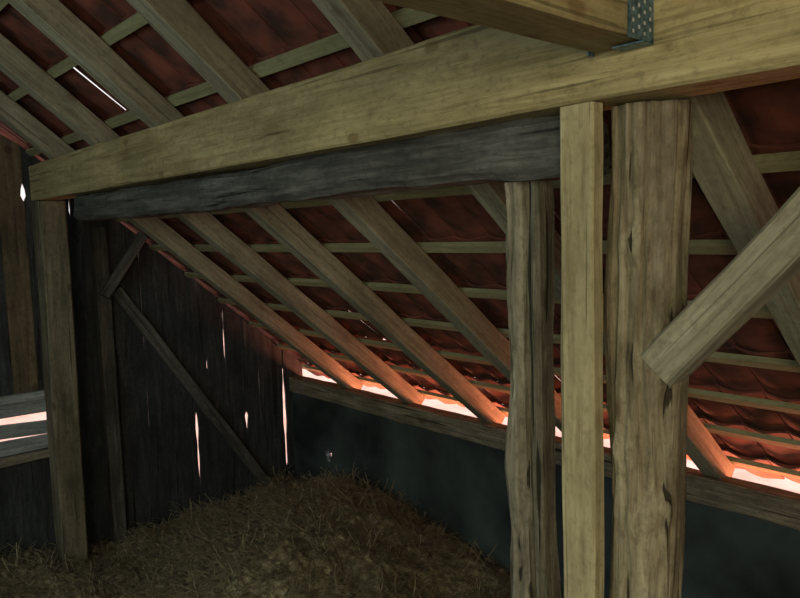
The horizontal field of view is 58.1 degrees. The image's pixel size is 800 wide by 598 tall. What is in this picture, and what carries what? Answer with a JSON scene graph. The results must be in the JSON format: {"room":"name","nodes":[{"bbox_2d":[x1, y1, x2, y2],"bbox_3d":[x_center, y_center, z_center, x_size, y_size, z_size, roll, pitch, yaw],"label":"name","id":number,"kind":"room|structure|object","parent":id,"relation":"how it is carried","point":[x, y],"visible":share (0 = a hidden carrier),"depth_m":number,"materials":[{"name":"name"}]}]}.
{"room":"farm building","nodes":[
{"label":"farm building","id":0,"kind":"room"},
{"bbox_2d":[0,134,302,557],"bbox_3d":[-5.429,-0.520,3.971,11.450,6.198,0.035,-7,7,-41],"label":"wall","id":1,"kind":"structure","parent":0,"point":[160,447],"depth_m":6.71,"materials":[{"name":"brown wood"}]},
{"bbox_2d":[0,389,44,405],"bbox_3d":[-3.351,0.844,5.836,1.080,0.074,0.055,-7,7,-41],"label":"rail","id":2,"kind":"object","parent":1,"relation":"attached to","point":[39,394],"visible":0.74,"depth_m":5.99,"materials":[{"name":"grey wood"}]},
{"bbox_2d":[0,399,45,418],"bbox_3d":[-3.425,0.949,5.912,1.250,0.124,0.023,-5,6,-41],"label":"slat","id":3,"kind":"object","parent":1,"relation":"attached to","point":[34,406],"visible":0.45,"depth_m":6.10,"materials":[{"name":"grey wood"}]},
{"bbox_2d":[0,420,46,439],"bbox_3d":[-3.434,1.120,5.944,1.258,0.197,0.021,-6,7,-41],"label":"slat","id":4,"kind":"object","parent":1,"relation":"attached to","point":[15,430],"visible":0.66,"depth_m":6.13,"materials":[{"name":"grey wood"}]},
{"bbox_2d":[0,434,47,456],"bbox_3d":[-3.415,1.266,5.941,1.250,0.133,0.025,-6,7,-41],"label":"slat","id":5,"kind":"object","parent":1,"relation":"attached to","point":[20,445],"visible":0.68,"depth_m":6.12,"materials":[{"name":"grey wood"}]},
{"bbox_2d":[0,448,48,467],"bbox_3d":[-3.337,1.361,5.888,1.080,0.074,0.054,-8,8,-41],"label":"rail","id":6,"kind":"object","parent":1,"relation":"attached to","point":[43,453],"visible":0.75,"depth_m":6.03,"materials":[{"name":"brown wood"}]},
{"bbox_2d":[111,286,270,486],"bbox_3d":[-1.942,1.002,7.064,1.633,2.373,0.091,-7,7,-41],"label":"brace","id":7,"kind":"object","parent":1,"relation":"attached to","point":[119,296],"visible":0.91,"depth_m":6.92,"materials":[{"name":"brown wood"}]},
{"bbox_2d":[0,0,799,483],"bbox_3d":[0.062,-1.093,2.273,6.058,5.027,10.367,-7,7,-41],"label":"roof tiles","id":8,"kind":"structure","parent":0,"point":[767,116],"depth_m":3.80,"materials":[{"name":"ceramic"}]},
{"bbox_2d":[0,0,799,479],"bbox_3d":[0.015,-1.080,2.208,5.685,4.742,10.400,-7,7,-41],"label":"batten","id":9,"kind":"object","parent":8,"relation":"attached to","point":[406,17],"visible":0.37,"depth_m":3.81,"materials":[{"name":"brown wood"}]},
{"bbox_2d":[292,392,799,597],"bbox_3d":[2.080,1.800,4.230,0.060,1.082,9.800,-7,7,-41],"label":"wall","id":10,"kind":"structure","parent":0,"point":[728,554],"depth_m":5.83,"materials":[{"name":"grey concrete"}]},
{"bbox_2d":[289,375,799,530],"bbox_3d":[2.086,1.177,4.172,0.163,0.192,9.770,-7,7,-41],"label":"wall plate","id":11,"kind":"object","parent":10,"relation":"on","point":[778,506],"depth_m":5.60,"materials":[{"name":"wood"}]},
{"bbox_3d":[-2.164,2.845,0.560,11.600,0.040,9.900,-7,7,-41],"label":"floor","id":12,"kind":"structure","parent":0,"visible":0},
{"bbox_2d":[31,201,88,566],"bbox_3d":[-2.753,0.772,5.858,0.212,3.106,0.220,-7,9,-41],"label":"post","id":13,"kind":"object","parent":12,"relation":"on","point":[50,231],"visible":0.95,"depth_m":5.76,"materials":[{"name":"brown wood"}]},
{"bbox_2d":[89,227,127,546],"bbox_3d":[-2.604,0.814,6.447,0.128,2.900,0.130,-7,7,-41],"label":"stud","id":14,"kind":"object","parent":12,"relation":"on","point":[98,236],"visible":0.94,"depth_m":6.40,"materials":[{"name":"brown wood"}]},
{"bbox_2d":[99,232,147,298],"bbox_3d":[-2.441,-0.300,6.368,0.449,0.576,0.066,-6,7,-41],"label":"brace","id":15,"kind":"object","parent":14,"relation":"attached to","point":[124,264],"visible":1,"depth_m":6.34,"materials":[{"name":"brown wood"}]},
{"bbox_2d":[0,464,563,597],"bbox_3d":[-1.550,2.074,4.412,5.104,0.711,4.640,-7,7,-41],"label":"pile","id":16,"kind":"object","parent":12,"relation":"on","point":[282,538],"visible":1,"depth_m":5.54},
{"bbox_2d":[504,180,561,597],"bbox_3d":[0.442,1.098,2.371,0.145,2.936,0.158,-7,7,-41],"label":"post","id":17,"kind":"object","parent":12,"relation":"on","point":[530,470],"visible":1,"depth_m":2.26,"materials":[{"name":"brown wood"}]},
{"bbox_2d":[73,115,609,220],"bbox_3d":[-0.859,-0.540,3.581,0.201,0.204,4.205,-7,7,-41],"label":"beam","id":18,"kind":"structure","parent":17,"relation":"on","point":[526,149],"depth_m":2.62,"materials":[{"name":"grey wood"}]},
{"bbox_2d":[28,0,799,200],"bbox_3d":[0.263,-0.669,2.188,0.192,0.286,9.400,-7,7,-41],"label":"beam","id":19,"kind":"structure","parent":18,"relation":"on","point":[476,75],"depth_m":2.20,"materials":[{"name":"brown wood"}]},
{"bbox_2d":[0,90,363,388],"bbox_3d":[-2.684,-1.259,5.094,5.915,4.948,0.130,-7,7,-41],"label":"rafter","id":20,"kind":"object","parent":19,"relation":"on","point":[12,114],"visible":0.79,"depth_m":6.01,"materials":[{"name":"brown wood"}]},
{"bbox_2d":[0,33,424,404],"bbox_3d":[-2.092,-1.211,4.421,5.914,4.950,0.129,-7,7,-41],"label":"rafter","id":21,"kind":"object","parent":19,"relation":"on","point":[14,63],"visible":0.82,"depth_m":5.20,"materials":[{"name":"brown wood"}]},
{"bbox_2d":[6,0,504,423],"bbox_3d":[-1.471,-1.161,3.716,5.916,4.944,0.130,-7,7,-41],"label":"rafter","id":22,"kind":"object","parent":19,"relation":"on","point":[52,18],"visible":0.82,"depth_m":4.37,"materials":[{"name":"brown wood"}]},
{"bbox_2d":[126,0,561,431],"bbox_3d":[-0.885,-1.114,3.052,5.916,4.946,0.130,-7,7,-41],"label":"rafter","id":23,"kind":"object","parent":19,"relation":"on","point":[177,22],"visible":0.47,"depth_m":3.68,"materials":[{"name":"brown wood"}]},
{"bbox_2d":[374,0,639,52],"bbox_3d":[-1.790,-0.441,-0.300,6.197,0.204,0.156,-7,7,-41],"label":"tie beam","id":24,"kind":"structure","parent":19,"relation":"attached to","point":[596,26],"depth_m":1.50,"materials":[{"name":"brown wood"}]},
{"bbox_2d":[312,0,734,478],"bbox_3d":[-0.252,-1.062,2.332,5.916,4.945,0.130,-7,7,-41],"label":"rafter","id":25,"kind":"object","parent":19,"relation":"on","point":[367,26],"visible":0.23,"depth_m":2.50,"materials":[{"name":"brown wood"}]},
{"bbox_2d":[587,0,653,56],"bbox_3d":[0.497,-0.687,1.696,0.107,0.187,0.166,-7,7,-41],"label":"hanger","id":26,"kind":"object","parent":19,"relation":"attached to","point":[640,13],"visible":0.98,"depth_m":1.65,"materials":[{"name":"metal"}]},
{"bbox_2d":[673,91,799,365],"bbox_3d":[0.373,-1.013,1.623,5.915,4.946,0.128,-7,7,-41],"label":"rafter","id":27,"kind":"object","parent":19,"relation":"on","point":[724,167],"visible":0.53,"depth_m":2.21,"materials":[{"name":"brown wood"}]},
{"bbox_2d":[560,101,603,597],"bbox_3d":[0.519,1.042,2.020,0.057,3.108,0.114,-7,7,-41],"label":"post","id":28,"kind":"object","parent":12,"relation":"on","point":[581,125],"visible":1,"depth_m":1.91,"materials":[{"name":"brown wood"}]},
{"bbox_2d":[604,99,692,597],"bbox_3d":[0.694,1.039,2.039,0.226,3.100,0.247,0,6,15],"label":"log post","id":29,"kind":"object","parent":12,"relation":"on","point":[646,270],"visible":0.92,"depth_m":1.88,"materials":[{"name":"brown wood"}]},
{"bbox_2d":[641,187,799,385],"bbox_3d":[0.890,-0.163,1.585,0.105,0.790,0.737,-7,7,-41],"label":"diagonal brace","id":30,"kind":"object","parent":29,"relation":"attached to","point":[770,260],"visible":1,"depth_m":1.68,"materials":[{"name":"brown wood"}]},
{"label":"outside","id":31,"kind":"structure","parent":0,"visible":0},
{"bbox_2d":[0,310,799,493],"bbox_3d":[0.093,3.084,0.297,120.000,0.001,120.000,-7,7,-41],"label":"ground","id":32,"kind":"structure","parent":31,"point":[786,484],"depth_m":12.21,"materials":[{"name":"white"}]}
]}

